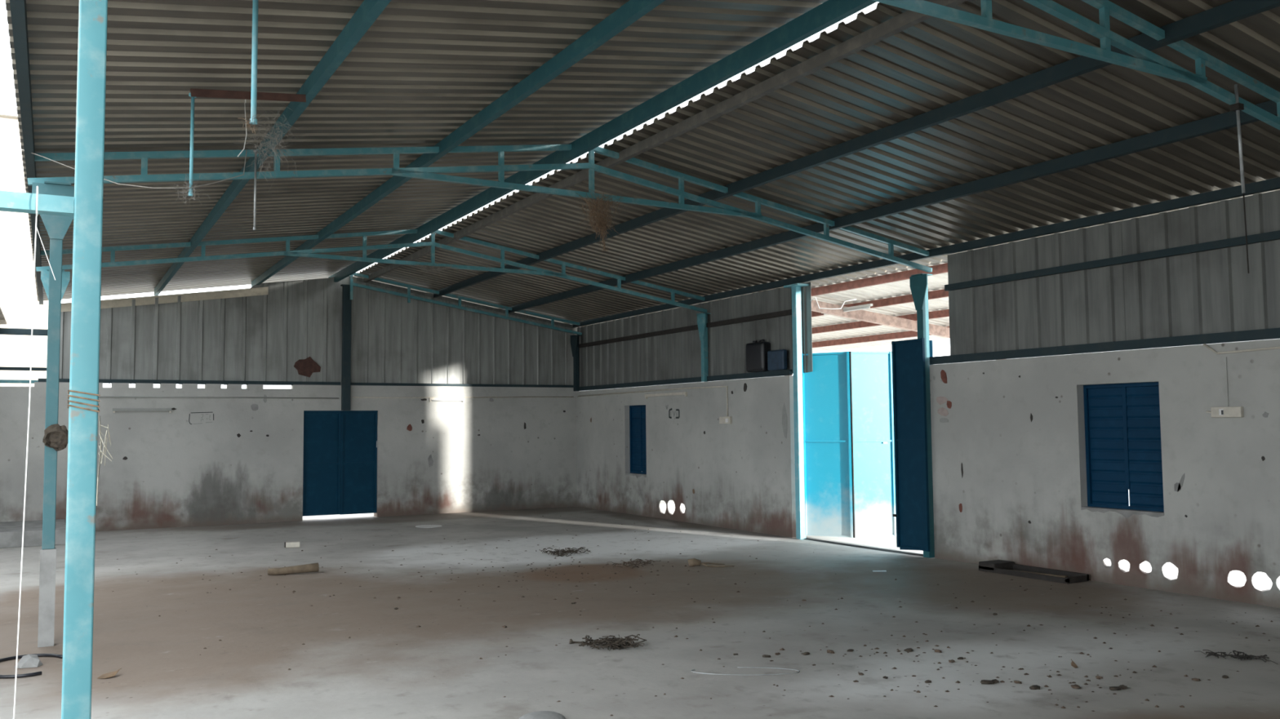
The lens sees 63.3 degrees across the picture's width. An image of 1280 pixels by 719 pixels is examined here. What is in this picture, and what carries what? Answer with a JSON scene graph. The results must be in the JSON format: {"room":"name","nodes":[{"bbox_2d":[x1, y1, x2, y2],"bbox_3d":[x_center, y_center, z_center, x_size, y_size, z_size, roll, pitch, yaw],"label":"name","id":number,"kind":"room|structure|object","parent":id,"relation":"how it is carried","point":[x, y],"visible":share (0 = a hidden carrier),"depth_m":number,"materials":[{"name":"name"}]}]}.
{"room":"empty warehouse","nodes":[
{"label":"empty warehouse","id":0,"kind":"room"},
{"bbox_2d":[0,306,6,324],"bbox_3d":[-8.580,-0.803,10.179,3.640,0.432,12.830,2,-4,-29],"label":"ceiling","id":1,"kind":"structure","parent":0,"point":[2,320],"depth_m":15.86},
{"bbox_2d":[0,275,577,531],"bbox_3d":[-7.835,0.635,17.294,15.400,4.485,0.234,2,-4,-29],"label":"wall","id":2,"kind":"structure","parent":0,"point":[205,461],"depth_m":18.19,"materials":[{"name":"white paint"}]},
{"bbox_2d":[0,379,38,383],"bbox_3d":[-11.989,0.285,14.902,5.800,0.050,0.070,2,-4,-29],"label":"rail","id":3,"kind":"object","parent":2,"relation":"attached to","point":[4,381],"visible":1,"depth_m":16.16,"materials":[{"name":"teal metal"}]},
{"bbox_2d":[0,366,46,370],"bbox_3d":[-11.930,0.087,14.949,5.940,0.050,0.050,2,-4,-29],"label":"rail","id":4,"kind":"object","parent":2,"relation":"attached to","point":[1,368],"visible":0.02,"depth_m":16.21,"materials":[{"name":"metal"}]},
{"bbox_2d":[0,328,47,336],"bbox_3d":[-11.936,-0.492,14.986,5.940,0.100,0.060,2,-4,-29],"label":"rail","id":5,"kind":"object","parent":2,"relation":"attached to","point":[16,331],"visible":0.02,"depth_m":16.25,"materials":[{"name":"metal"}]},
{"bbox_2d":[112,408,171,413],"bbox_3d":[-8.128,0.833,16.959,0.870,0.072,0.040,2,-4,-29],"label":"batten","id":6,"kind":"object","parent":2,"relation":"attached to","point":[114,410],"visible":1,"depth_m":16.94,"materials":[{"name":"paint"}]},
{"bbox_2d":[38,378,340,385],"bbox_3d":[-7.424,0.385,17.483,4.690,0.065,0.070,2,-4,-29],"label":"rail","id":7,"kind":"object","parent":2,"relation":"attached to","point":[104,381],"visible":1,"depth_m":17.53,"materials":[{"name":"teal paint"}]},
{"bbox_2d":[98,395,338,399],"bbox_3d":[-7.143,0.641,17.542,4.050,0.031,0.024,2,-4,-29],"label":"conduit","id":8,"kind":"object","parent":2,"relation":"attached to","point":[99,396],"visible":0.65,"depth_m":17.53,"materials":[{"name":"paint"}]},
{"bbox_2d":[302,410,377,516],"bbox_3d":[-5.349,1.837,18.542,1.310,1.855,0.090,2,-4,-29],"label":"door","id":9,"kind":"structure","parent":2,"relation":"in","point":[340,460],"depth_m":18.54,"materials":[{"name":"blue paint"}]},
{"bbox_2d":[340,284,353,410],"bbox_3d":[-5.263,-0.218,18.617,0.200,2.255,0.110,2,-4,-29],"label":"post","id":10,"kind":"object","parent":2,"relation":"attached to","point":[346,301],"visible":0.98,"depth_m":18.57,"materials":[{"name":"teal metal"}]},
{"bbox_2d":[429,398,464,402],"bbox_3d":[-3.619,0.761,19.504,0.680,0.072,0.068,2,-4,-29],"label":"batten","id":11,"kind":"object","parent":2,"relation":"attached to","point":[430,399],"visible":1,"depth_m":19.49,"materials":[{"name":"white plastic"}]},
{"bbox_2d":[351,382,573,387],"bbox_3d":[-3.277,0.513,19.825,4.520,0.090,0.070,2,-4,-29],"label":"rail","id":12,"kind":"object","parent":2,"relation":"attached to","point":[352,384],"visible":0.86,"depth_m":19.71,"materials":[{"name":"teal paint"}]},
{"bbox_2d":[352,396,573,398],"bbox_3d":[-3.248,0.716,19.745,4.400,0.056,0.024,2,-4,-29],"label":"conduit","id":13,"kind":"object","parent":2,"relation":"attached to","point":[353,397],"visible":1,"depth_m":19.48,"materials":[{"name":"white plastic"}]},
{"bbox_2d":[0,502,1279,718],"bbox_3d":[2.060,2.157,7.946,19.500,0.120,26.030,2,-4,-29],"label":"floor","id":14,"kind":"structure","parent":0,"point":[435,669],"depth_m":8.18,"materials":[{"name":"concrete"}]},
{"bbox_2d":[14,654,43,668],"bbox_3d":[-4.207,2.068,7.148,0.172,0.073,0.203,2,-4,-29],"label":"plastic bag","id":15,"kind":"object","parent":14,"relation":"on","point":[28,660],"visible":0.97,"depth_m":7.08,"materials":[{"name":"plastic"}]},
{"bbox_2d":[0,653,62,679],"bbox_3d":[-4.245,2.090,7.080,0.464,0.021,0.694,0,-4,-14],"label":"hose","id":16,"kind":"object","parent":14,"relation":"on","point":[55,655],"visible":0.84,"depth_m":7.26,"materials":[{"name":"plastic"}]},
{"bbox_2d":[0,519,66,548],"bbox_3d":[-9.262,2.548,15.124,1.570,0.220,1.890,2,-4,-29],"label":"concrete step","id":17,"kind":"structure","parent":14,"relation":"on","point":[11,532],"depth_m":14.54,"materials":[{"name":"grey concrete"}]},
{"bbox_2d":[31,181,74,648],"bbox_3d":[-4.481,0.399,7.912,0.340,3.509,0.180,2,-4,-29],"label":"steel column","id":18,"kind":"structure","parent":14,"relation":"on","point":[56,226],"depth_m":7.88,"materials":[{"name":"teal metal"}]},
{"bbox_2d":[42,423,68,451],"bbox_3d":[-4.399,0.588,7.835,0.186,0.206,0.114,2,-4,-29],"label":"nest","id":19,"kind":"object","parent":18,"relation":"attached to","point":[55,437],"visible":0.94,"depth_m":7.81,"materials":[{"name":"brown soil"}]},
{"bbox_2d":[27,144,932,272],"bbox_3d":[-0.584,-1.652,10.261,9.408,0.985,0.050,2,-4,-29],"label":"roof truss","id":20,"kind":"object","parent":18,"relation":"on","point":[427,173],"visible":0.9,"depth_m":9.87,"materials":[{"name":"teal metal"}]},
{"bbox_2d":[568,188,624,251],"bbox_3d":[-0.382,-1.367,10.303,0.442,0.583,0.676,-3,-4,33],"label":"straw","id":21,"kind":"object","parent":20,"relation":"hanging from","point":[600,222],"visible":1,"depth_m":10.28,"materials":[{"name":"brown plant"}]},
{"bbox_2d":[0,0,107,718],"bbox_3d":[-2.626,0.077,3.205,1.785,3.522,0.180,2,-4,-29],"label":"steel column","id":22,"kind":"structure","parent":14,"relation":"on","point":[86,202],"depth_m":3.56,"materials":[{"name":"teal metal"}]},
{"bbox_2d":[13,186,55,718],"bbox_3d":[-2.033,0.626,3.435,0.100,2.437,0.092,-2,-4,23],"label":"string","id":23,"kind":"object","parent":22,"relation":"hanging from","point":[37,191],"visible":0.99,"depth_m":3.46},
{"bbox_2d":[67,390,100,412],"bbox_3d":[-1.927,0.145,3.595,0.099,0.077,0.099,2,-4,-29],"label":"binding","id":24,"kind":"object","parent":22,"relation":"attached to","point":[68,391],"visible":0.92,"depth_m":3.56,"materials":[{"name":"fabric"}]},
{"bbox_2d":[96,416,112,506],"bbox_3d":[-1.838,0.348,3.565,0.049,0.307,0.011,0,-4,-16],"label":"straw wisp","id":25,"kind":"object","parent":22,"relation":"attached to","point":[100,430],"visible":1,"depth_m":3.57,"materials":[{"name":"beige plant"}]},
{"bbox_2d":[871,0,1279,129],"bbox_3d":[1.887,-1.951,5.902,9.408,0.985,0.050,2,-4,-29],"label":"roof truss","id":26,"kind":"object","parent":22,"relation":"on","point":[1147,61],"visible":1,"depth_m":6.52,"materials":[{"name":"teal metal"}]},
{"bbox_2d":[1230,84,1248,273],"bbox_3d":[4.092,-1.235,7.068,0.079,1.301,0.060,2,-4,-29],"label":"hanging rod","id":27,"kind":"object","parent":26,"relation":"hanging from","point":[1237,107],"visible":1,"depth_m":7.08,"materials":[{"name":"metal"}]},
{"bbox_2d":[40,269,70,299],"bbox_3d":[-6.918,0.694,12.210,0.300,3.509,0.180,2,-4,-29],"label":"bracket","id":28,"kind":"structure","parent":14,"relation":"on","point":[44,273],"depth_m":12.24,"materials":[{"name":"teal metal"}]},
{"bbox_2d":[97,668,120,678],"bbox_3d":[-3.460,2.050,6.774,0.144,0.043,0.082,2,-4,-29],"label":"dry leaf","id":29,"kind":"object","parent":14,"relation":"on","point":[112,673],"visible":1,"depth_m":6.77,"materials":[{"name":"beige plant"}]},
{"bbox_2d":[284,541,300,547],"bbox_3d":[-4.724,2.515,14.102,0.203,0.070,0.090,1,-4,-17],"label":"brick","id":30,"kind":"object","parent":14,"relation":"on","point":[286,544],"visible":1,"depth_m":14.07,"materials":[{"name":"brick"}]},
{"bbox_2d":[267,563,319,575],"bbox_3d":[-3.833,2.321,11.485,0.536,0.109,0.100,1,-4,-25],"label":"stick","id":31,"kind":"object","parent":14,"relation":"on","point":[313,567],"visible":1,"depth_m":11.47,"materials":[{"name":"brown wood"}]},
{"bbox_2d":[415,524,442,528],"bbox_3d":[-3.427,2.705,16.838,0.420,0.006,0.496,2,-4,-29],"label":"sheet","id":32,"kind":"object","parent":14,"relation":"on","point":[420,526],"visible":1,"depth_m":16.84,"materials":[{"name":"plastic"}]},
{"bbox_2d":[518,711,565,718],"bbox_3d":[-0.540,1.952,5.663,0.280,0.050,0.240,2,-4,-29],"label":"flat stone","id":33,"kind":"object","parent":14,"relation":"on","point":[540,714],"visible":1,"depth_m":5.64,"materials":[{"name":"stone"}]},
{"bbox_2d":[535,547,590,556],"bbox_3d":[-0.918,2.409,12.995,0.645,0.072,0.665,2,-4,-29],"label":"heap","id":34,"kind":"object","parent":14,"relation":"on","point":[557,552],"visible":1,"depth_m":13.01,"materials":[{"name":"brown plant"}]},
{"bbox_2d":[568,639,599,644],"bbox_3d":[-0.400,2.089,7.644,0.270,0.046,0.037,-2,-4,24],"label":"twig","id":35,"kind":"object","parent":14,"relation":"on","point":[571,642],"visible":0.51,"depth_m":7.68,"materials":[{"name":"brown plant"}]},
{"bbox_2d":[578,634,646,651],"bbox_3d":[-0.201,2.057,7.563,0.500,0.076,0.348,-1,-4,1],"label":"heap","id":36,"kind":"object","parent":14,"relation":"on","point":[623,642],"visible":1,"depth_m":7.52,"materials":[{"name":"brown plant"}]},
{"bbox_2d":[610,559,659,568],"bbox_3d":[-0.045,2.331,11.899,0.428,0.072,0.627,-3,-4,34],"label":"heap","id":37,"kind":"object","parent":14,"relation":"on","point":[638,560],"visible":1,"depth_m":11.86,"materials":[{"name":"brown plant"}]},
{"bbox_2d":[112,515,1273,715],"bbox_3d":[-0.866,2.284,10.595,8.383,0.014,15.395,2,-4,-29],"label":"crumbs","id":38,"kind":"object","parent":14,"relation":"on","point":[1028,625],"visible":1,"depth_m":7.64,"materials":[{"name":"brown soil"}]},
{"bbox_2d":[687,558,733,567],"bbox_3d":[0.803,2.316,11.789,0.520,0.108,0.194,-1,-4,-1],"label":"dry root","id":39,"kind":"object","parent":14,"relation":"on","point":[691,562],"visible":1,"depth_m":11.80,"materials":[{"name":"brown wood"}]},
{"bbox_2d":[690,666,799,675],"bbox_3d":[0.684,2.031,6.766,0.706,0.006,0.211,-1,-4,2],"label":"ring","id":40,"kind":"object","parent":14,"relation":"on","point":[737,667],"visible":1,"depth_m":6.70,"materials":[{"name":"grey metal"}]},
{"bbox_2d":[762,654,770,657],"bbox_3d":[0.873,2.051,7.179,0.060,0.017,0.046,-3,-4,32],"label":"clod","id":41,"kind":"object","parent":14,"relation":"on","point":[763,655],"visible":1,"depth_m":7.17,"materials":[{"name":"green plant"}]},
{"bbox_2d":[783,283,808,539],"bbox_3d":[2.241,0.726,14.624,0.220,3.575,0.320,2,-4,-29],"label":"gate post","id":42,"kind":"object","parent":14,"relation":"on","point":[796,288],"visible":1,"depth_m":14.60,"materials":[{"name":"metal"}]},
{"bbox_2d":[801,337,933,551],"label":"door","id":43,"kind":"structure","parent":42,"relation":"attached to","point":[865,433],"depth_m":14.29,"materials":[{"name":"paint"}]},
{"bbox_2d":[801,652,809,655],"bbox_3d":[1.155,2.054,7.254,0.053,0.016,0.055,-3,-4,31],"label":"clod","id":44,"kind":"object","parent":14,"relation":"on","point":[804,653],"visible":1,"depth_m":7.24,"materials":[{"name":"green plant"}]},
{"bbox_2d":[826,649,834,653],"bbox_3d":[1.339,2.053,7.301,0.048,0.021,0.071,0,-4,-14],"label":"clod","id":45,"kind":"object","parent":14,"relation":"on","point":[830,651],"visible":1,"depth_m":7.28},
{"bbox_2d":[872,570,886,572],"bbox_3d":[2.599,2.296,11.265,0.147,0.008,0.050,-1,-4,4],"label":"paper scrap","id":46,"kind":"object","parent":14,"relation":"on","point":[873,571],"visible":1,"depth_m":11.25,"materials":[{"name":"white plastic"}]},
{"bbox_2d":[903,648,913,652],"bbox_3d":[1.893,2.050,7.328,0.063,0.020,0.066,-2,-4,18],"label":"clod","id":47,"kind":"object","parent":14,"relation":"on","point":[908,650],"visible":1,"depth_m":7.31,"materials":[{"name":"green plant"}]},
{"bbox_2d":[909,273,934,558],"bbox_3d":[3.440,0.667,12.516,0.180,3.404,0.280,2,-4,-29],"label":"steel column","id":48,"kind":"structure","parent":14,"relation":"on","point":[918,282],"depth_m":12.51,"materials":[{"name":"teal metal"}]},
{"bbox_2d":[980,680,994,684],"bbox_3d":[2.137,1.986,6.389,0.083,0.024,0.065,-2,-4,20],"label":"clod","id":49,"kind":"object","parent":14,"relation":"on","point":[983,682],"visible":1,"depth_m":6.38,"materials":[{"name":"brown soil"}]},
{"bbox_2d":[1013,680,1022,684],"bbox_3d":[2.328,1.989,6.403,0.036,0.016,0.053,2,-5,-39],"label":"clod","id":50,"kind":"object","parent":14,"relation":"on","point":[1015,682],"visible":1,"depth_m":6.39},
{"bbox_2d":[978,560,1088,583],"bbox_3d":[4.097,2.215,10.865,0.320,0.095,1.140,2,-4,-29],"label":"channel","id":51,"kind":"object","parent":14,"relation":"on","point":[999,566],"visible":1,"depth_m":10.84,"materials":[{"name":"metal"}]},
{"bbox_2d":[1029,684,1040,689],"bbox_3d":[2.383,1.977,6.260,0.068,0.020,0.055,1,-4,-23],"label":"clod","id":52,"kind":"object","parent":14,"relation":"on","point":[1035,686],"visible":1,"depth_m":6.25,"materials":[{"name":"brown soil"}]},
{"bbox_2d":[1071,659,1077,668],"bbox_3d":[2.837,1.992,6.800,0.050,0.043,0.067,2,-4,-29],"label":"dry leaf","id":53,"kind":"object","parent":14,"relation":"on","point":[1073,664],"visible":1,"depth_m":6.79,"materials":[{"name":"plant"}]},
{"bbox_2d":[1071,684,1080,688],"bbox_3d":[2.632,1.977,6.276,0.052,0.019,0.067,2,-4,-35],"label":"clod","id":54,"kind":"object","parent":14,"relation":"on","point":[1073,686],"visible":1,"depth_m":6.26,"materials":[{"name":"soil"}]},
{"bbox_2d":[1109,686,1121,690],"bbox_3d":[2.846,1.970,6.216,0.071,0.020,0.055,-1,-4,8],"label":"clod","id":55,"kind":"object","parent":14,"relation":"on","point":[1111,688],"visible":1,"depth_m":6.21,"materials":[{"name":"brown soil"}]},
{"bbox_2d":[1118,684,1127,688],"bbox_3d":[2.910,1.974,6.262,0.053,0.016,0.055,0,-4,-7],"label":"clod","id":56,"kind":"object","parent":14,"relation":"on","point":[1122,686],"visible":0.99,"depth_m":6.25,"materials":[{"name":"brown soil"}]},
{"bbox_2d":[1191,678,1200,681],"bbox_3d":[3.441,1.980,6.424,0.053,0.016,0.036,-2,-4,26],"label":"clod","id":57,"kind":"object","parent":14,"relation":"on","point":[1193,679],"visible":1,"depth_m":6.41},
{"bbox_2d":[1194,649,1277,664],"bbox_3d":[4.020,1.998,7.026,0.472,0.044,0.286,-2,-4,22],"label":"heap","id":58,"kind":"object","parent":14,"relation":"on","point":[1240,657],"visible":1,"depth_m":6.96,"materials":[{"name":"brown plant"}]},
{"bbox_2d":[5,0,1279,327],"bbox_3d":[0.972,-2.016,7.961,9.930,0.988,27.030,2,-4,-29],"label":"ceiling","id":59,"kind":"structure","parent":0,"point":[422,69],"depth_m":8.71,"materials":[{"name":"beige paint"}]},
{"bbox_2d":[9,0,43,304],"bbox_3d":[-3.237,-1.728,5.423,0.060,0.100,26.400,2,-4,-29],"label":"beam","id":60,"kind":"structure","parent":59,"relation":"attached to","point":[18,7],"depth_m":6.37,"materials":[{"name":"teal metal"}]},
{"bbox_2d":[15,146,247,188],"bbox_3d":[-3.763,-1.359,7.244,2.117,0.566,0.446,-2,-4,19],"label":"cable","id":61,"kind":"object","parent":60,"relation":"hanging from","point":[15,147],"visible":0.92,"depth_m":6.96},
{"bbox_2d":[237,99,247,156],"bbox_3d":[-2.716,-1.598,7.092,0.060,0.442,0.007,2,-4,-29],"label":"wire","id":62,"kind":"object","parent":59,"relation":"hanging from","point":[245,100],"visible":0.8,"depth_m":7.10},
{"bbox_2d":[240,0,259,133],"bbox_3d":[-1.914,-1.536,5.108,0.098,0.858,0.109,2,-4,-29],"label":"pipe","id":63,"kind":"object","parent":59,"relation":"hanging from","point":[253,120],"visible":1,"depth_m":5.11,"materials":[{"name":"blue paint"}]},
{"bbox_2d":[154,0,391,295],"bbox_3d":[-1.768,-1.928,6.269,0.060,0.110,26.400,2,-4,-29],"label":"beam","id":64,"kind":"structure","parent":59,"relation":"attached to","point":[369,11],"depth_m":7.25,"materials":[{"name":"teal metal"}]},
{"bbox_2d":[189,88,306,102],"bbox_3d":[-2.627,-1.769,6.979,0.735,0.123,0.053,2,-4,-29],"label":"bar","id":65,"kind":"object","parent":64,"relation":"attached to","point":[194,92],"visible":1,"depth_m":6.94,"materials":[{"name":"metal"}]},
{"bbox_2d":[170,93,210,205],"bbox_3d":[-2.935,-1.370,6.777,0.250,0.748,0.210,2,-4,-29],"label":"pipe","id":66,"kind":"object","parent":65,"relation":"hanging from","point":[192,120],"visible":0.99,"depth_m":6.78,"materials":[{"name":"teal metal"}]},
{"bbox_2d":[253,149,257,230],"bbox_3d":[-3.204,-1.412,8.645,0.039,0.672,0.040,2,-4,-29],"label":"pipe","id":67,"kind":"object","parent":64,"relation":"hanging from","point":[254,150],"visible":0.93,"depth_m":8.64,"materials":[{"name":"metal"}]},
{"bbox_2d":[241,101,306,189],"bbox_3d":[-2.642,-1.546,7.372,0.447,0.606,0.851,2,-4,-29],"label":"clump","id":68,"kind":"object","parent":64,"relation":"attached to","point":[268,124],"visible":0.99,"depth_m":7.33,"materials":[{"name":"plant"}]},
{"bbox_2d":[251,0,665,287],"bbox_3d":[-0.404,-2.115,7.055,0.060,0.110,26.400,2,-4,-29],"label":"beam","id":69,"kind":"structure","parent":59,"relation":"attached to","point":[632,11],"depth_m":8.15,"materials":[{"name":"metal"}]},
{"bbox_2d":[328,0,876,282],"bbox_3d":[0.769,-2.236,7.729,0.060,0.145,26.400,2,-4,-29],"label":"beam","id":70,"kind":"structure","parent":59,"relation":"attached to","point":[830,12],"depth_m":8.62,"materials":[{"name":"metal"}]},
{"bbox_2d":[362,0,967,282],"bbox_3d":[1.231,-2.220,7.989,0.060,0.090,26.400,2,-4,-29],"label":"roof beam","id":71,"kind":"structure","parent":59,"relation":"attached to","point":[908,19],"depth_m":8.81,"materials":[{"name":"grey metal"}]},
{"bbox_2d":[430,0,1279,297],"bbox_3d":[2.382,-1.989,8.626,0.060,0.110,26.400,2,-4,-29],"label":"roof beam","id":72,"kind":"structure","parent":59,"relation":"attached to","point":[1233,11],"depth_m":8.46,"materials":[{"name":"teal metal"}]},
{"bbox_2d":[501,100,1277,313],"bbox_3d":[3.655,-1.720,9.329,0.060,0.110,26.400,2,-4,-29],"label":"beam","id":73,"kind":"structure","parent":59,"relation":"attached to","point":[1227,120],"depth_m":10.03,"materials":[{"name":"metal"}]},
{"bbox_2d":[569,177,1279,328],"bbox_3d":[4.928,-1.452,10.032,0.060,0.090,26.400,2,-4,-29],"label":"beam","id":74,"kind":"structure","parent":59,"relation":"attached to","point":[1273,184],"depth_m":11.49,"materials":[{"name":"teal metal"}]},
{"bbox_2d":[760,259,1002,359],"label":"opening above door","id":75,"kind":"structure","parent":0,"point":[892,315],"depth_m":17.12,"materials":[{"name":"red paint"}]},
{"bbox_2d":[821,303,872,315],"bbox_3d":[3.338,-0.806,16.802,0.050,0.068,1.200,2,-4,-29],"label":"tube light","id":76,"kind":"object","parent":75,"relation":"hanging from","point":[864,306],"visible":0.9,"depth_m":16.56,"materials":[{"name":"white plastic"}]},
{"bbox_2d":[576,190,1279,608],"bbox_3d":[5.147,0.428,9.747,0.234,3.700,25.912,2,-4,-29],"label":"wall","id":77,"kind":"structure","parent":0,"point":[1008,446],"depth_m":11.07,"materials":[{"name":"white paint"}]},
{"bbox_2d":[569,334,581,391],"bbox_3d":[-1.281,0.075,20.848,0.180,1.126,0.300,2,-4,-29],"label":"steel column","id":78,"kind":"structure","parent":77,"relation":"attached to","point":[574,338],"depth_m":20.81,"materials":[{"name":"teal metal"}]},
{"bbox_2d":[350,272,582,335],"bbox_3d":[-3.182,-1.030,19.709,4.608,0.985,0.050,2,-4,-29],"label":"roof truss","id":79,"kind":"object","parent":78,"relation":"on","point":[408,295],"visible":0.9,"depth_m":19.57,"materials":[{"name":"teal metal"}]},
{"bbox_2d":[629,404,646,474],"bbox_3d":[0.025,1.449,18.788,0.050,1.240,0.780,2,-4,-29],"label":"window","id":80,"kind":"structure","parent":77,"relation":"in","point":[637,443],"depth_m":18.89,"materials":[{"name":"blue paint"}]},
{"bbox_2d":[631,407,641,471],"bbox_3d":[-0.059,1.460,18.948,0.006,1.170,0.349,2,-4,-29],"label":"shutter","id":81,"kind":"object","parent":80,"relation":"attached to","point":[636,411],"depth_m":18.93,"materials":[{"name":"blue paint"}]},
{"bbox_2d":[641,412,646,472],"bbox_3d":[0.119,1.438,18.634,0.006,1.170,0.349,2,-4,-29],"label":"shutter","id":82,"kind":"object","parent":80,"relation":"attached to","point":[643,414],"depth_m":18.70,"materials":[{"name":"blue paint"}]},
{"bbox_2d":[577,386,728,416],"bbox_3d":[0.065,0.796,18.469,0.021,0.492,5.292,2,-4,-29],"label":"conduit","id":83,"kind":"object","parent":77,"relation":"attached to","point":[711,386],"visible":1,"depth_m":17.59,"materials":[{"name":"white plastic"}]},
{"bbox_2d":[644,391,687,398],"bbox_3d":[0.436,0.615,17.800,0.040,0.072,1.360,2,-4,-29],"label":"batten","id":84,"kind":"object","parent":77,"relation":"attached to","point":[685,393],"visible":1,"depth_m":17.71,"materials":[{"name":"white plastic"}]},
{"bbox_2d":[578,309,791,347],"bbox_3d":[0.481,-0.477,17.878,0.050,0.070,7.080,2,-4,-29],"label":"rail","id":85,"kind":"object","parent":77,"relation":"attached to","point":[784,313],"visible":0.86,"depth_m":17.23,"materials":[{"name":"metal"}]},
{"bbox_2d":[578,369,792,391],"bbox_3d":[0.455,0.390,17.884,0.060,0.080,6.940,2,-4,-29],"label":"rail","id":86,"kind":"object","parent":77,"relation":"attached to","point":[784,372],"visible":1,"depth_m":17.13,"materials":[{"name":"teal paint"}]},
{"bbox_2d":[745,339,770,372],"bbox_3d":[1.768,-0.054,15.538,0.170,0.476,0.460,2,-4,-29],"label":"can","id":87,"kind":"object","parent":86,"relation":"on","point":[756,353],"visible":0.94,"depth_m":15.42,"materials":[{"name":"black plastic"}]},
{"bbox_2d":[767,349,786,370],"bbox_3d":[1.996,0.009,15.093,0.080,0.290,0.390,2,-4,-29],"label":"crate","id":88,"kind":"object","parent":86,"relation":"on","point":[776,359],"visible":1,"depth_m":15.03,"materials":[{"name":"blue plastic"}]},
{"bbox_2d":[696,312,711,382],"bbox_3d":[1.041,-0.193,16.782,0.180,1.104,0.240,2,-4,-29],"label":"steel column","id":89,"kind":"structure","parent":77,"relation":"attached to","point":[702,318],"depth_m":16.75,"materials":[{"name":"teal metal"}]},
{"bbox_2d":[35,229,706,312],"bbox_3d":[-3.021,-1.357,14.560,9.408,0.985,0.050,2,-4,-29],"label":"roof truss","id":90,"kind":"object","parent":89,"relation":"on","point":[300,253],"visible":0.93,"depth_m":14.31,"materials":[{"name":"teal metal"}]},
{"bbox_2d":[411,264,453,275],"bbox_3d":[-2.908,-1.250,14.589,0.735,0.130,0.110,1,-4,-27],"label":"straw","id":91,"kind":"object","parent":90,"relation":"hanging from","point":[442,268],"visible":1,"depth_m":14.57,"materials":[{"name":"brown plant"}]},
{"bbox_2d":[719,416,732,423],"bbox_3d":[1.333,0.946,16.185,0.056,0.110,0.290,2,-4,-29],"label":"switch box","id":92,"kind":"object","parent":77,"relation":"attached to","point":[727,420],"visible":1,"depth_m":16.13,"materials":[{"name":"white plastic"}]},
{"bbox_2d":[810,297,856,309],"bbox_3d":[2.691,-0.793,14.457,0.658,0.193,0.039,-2,-4,28],"label":"loose cable","id":93,"kind":"object","parent":77,"relation":"attached to","point":[815,297],"visible":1,"depth_m":14.44,"materials":[{"name":"white plastic"}]},
{"bbox_2d":[803,537,923,556],"bbox_3d":[2.849,2.439,13.481,0.130,0.040,2.300,2,-4,-29],"label":"door threshold","id":94,"kind":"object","parent":77,"relation":"attached to","point":[806,539],"depth_m":13.35,"materials":[{"name":"metal"}]},
{"bbox_2d":[928,328,1279,364],"bbox_3d":[6.344,-0.327,7.494,0.060,0.090,11.530,2,-4,-29],"label":"wall beam","id":95,"kind":"structure","parent":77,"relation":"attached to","point":[1272,333],"depth_m":10.27,"materials":[{"name":"metal"}]},
{"bbox_2d":[944,230,1279,291],"bbox_3d":[6.403,-1.183,7.430,0.050,0.070,11.260,2,-4,-29],"label":"rail","id":96,"kind":"object","parent":77,"relation":"attached to","point":[1274,235],"visible":1,"depth_m":10.24,"materials":[{"name":"metal"}]},
{"bbox_2d":[1083,382,1164,511],"bbox_3d":[4.832,0.862,10.309,0.050,1.250,0.910,2,-4,-29],"label":"window","id":97,"kind":"structure","parent":77,"relation":"in","point":[1122,426],"depth_m":10.32,"materials":[{"name":"blue paint"}]},
{"bbox_2d":[1088,386,1128,506],"bbox_3d":[4.732,0.875,10.496,0.006,1.180,0.414,2,-4,-29],"label":"shutter","id":98,"kind":"object","parent":97,"relation":"attached to","point":[1108,407],"depth_m":10.48,"materials":[{"name":"blue paint"}]},
{"bbox_2d":[1126,385,1164,508],"bbox_3d":[4.942,0.850,10.127,0.006,1.180,0.414,2,-4,-29],"label":"shutter","id":99,"kind":"object","parent":97,"relation":"attached to","point":[1144,485],"depth_m":10.14,"materials":[{"name":"blue paint"}]},
{"bbox_2d":[1205,406,1244,417],"bbox_3d":[5.231,0.472,9.307,0.056,0.095,0.331,2,-4,-29],"label":"switch box","id":100,"kind":"object","parent":77,"relation":"attached to","point":[1224,411],"visible":1,"depth_m":9.27,"materials":[{"name":"white plastic"}]},
{"bbox_2d":[1218,408,1223,415],"bbox_3d":[5.210,0.472,9.306,0.005,0.055,0.040,2,-4,-29],"label":"switch","id":101,"kind":"object","parent":100,"relation":"attached to","point":[1220,411],"depth_m":9.30,"materials":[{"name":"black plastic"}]},
{"bbox_2d":[1221,357,1229,406],"bbox_3d":[5.254,0.201,9.323,0.014,0.443,0.045,2,-4,-29],"label":"cable trunking","id":102,"kind":"object","parent":77,"relation":"attached to","point":[1224,360],"visible":1,"depth_m":9.32,"materials":[{"name":"white paint"}]},
{"bbox_2d":[1203,343,1279,354],"bbox_3d":[5.699,-0.159,8.542,0.022,0.107,2.206,2,-4,-29],"label":"conduit","id":103,"kind":"object","parent":77,"relation":"attached to","point":[1204,344],"visible":1,"depth_m":9.20,"materials":[{"name":"white plastic"}]},
{"label":"outside","id":104,"kind":"structure","parent":0,"visible":0},
{"bbox_2d":[302,489,1129,519],"bbox_3d":[5.691,3.203,20.279,210.000,0.480,190.000,2,-4,-29],"label":"ground","id":105,"kind":"structure","parent":104,"point":[322,517],"depth_m":20.45,"materials":[{"name":"white concrete"}]},
{"bbox_2d":[0,105,48,386],"bbox_3d":[-19.209,-0.913,23.720,10.250,8.800,8.400,2,-4,-29],"label":"opening","id":106,"kind":"structure","parent":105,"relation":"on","point":[16,261],"depth_m":22.45,"materials":[{"name":"white"}]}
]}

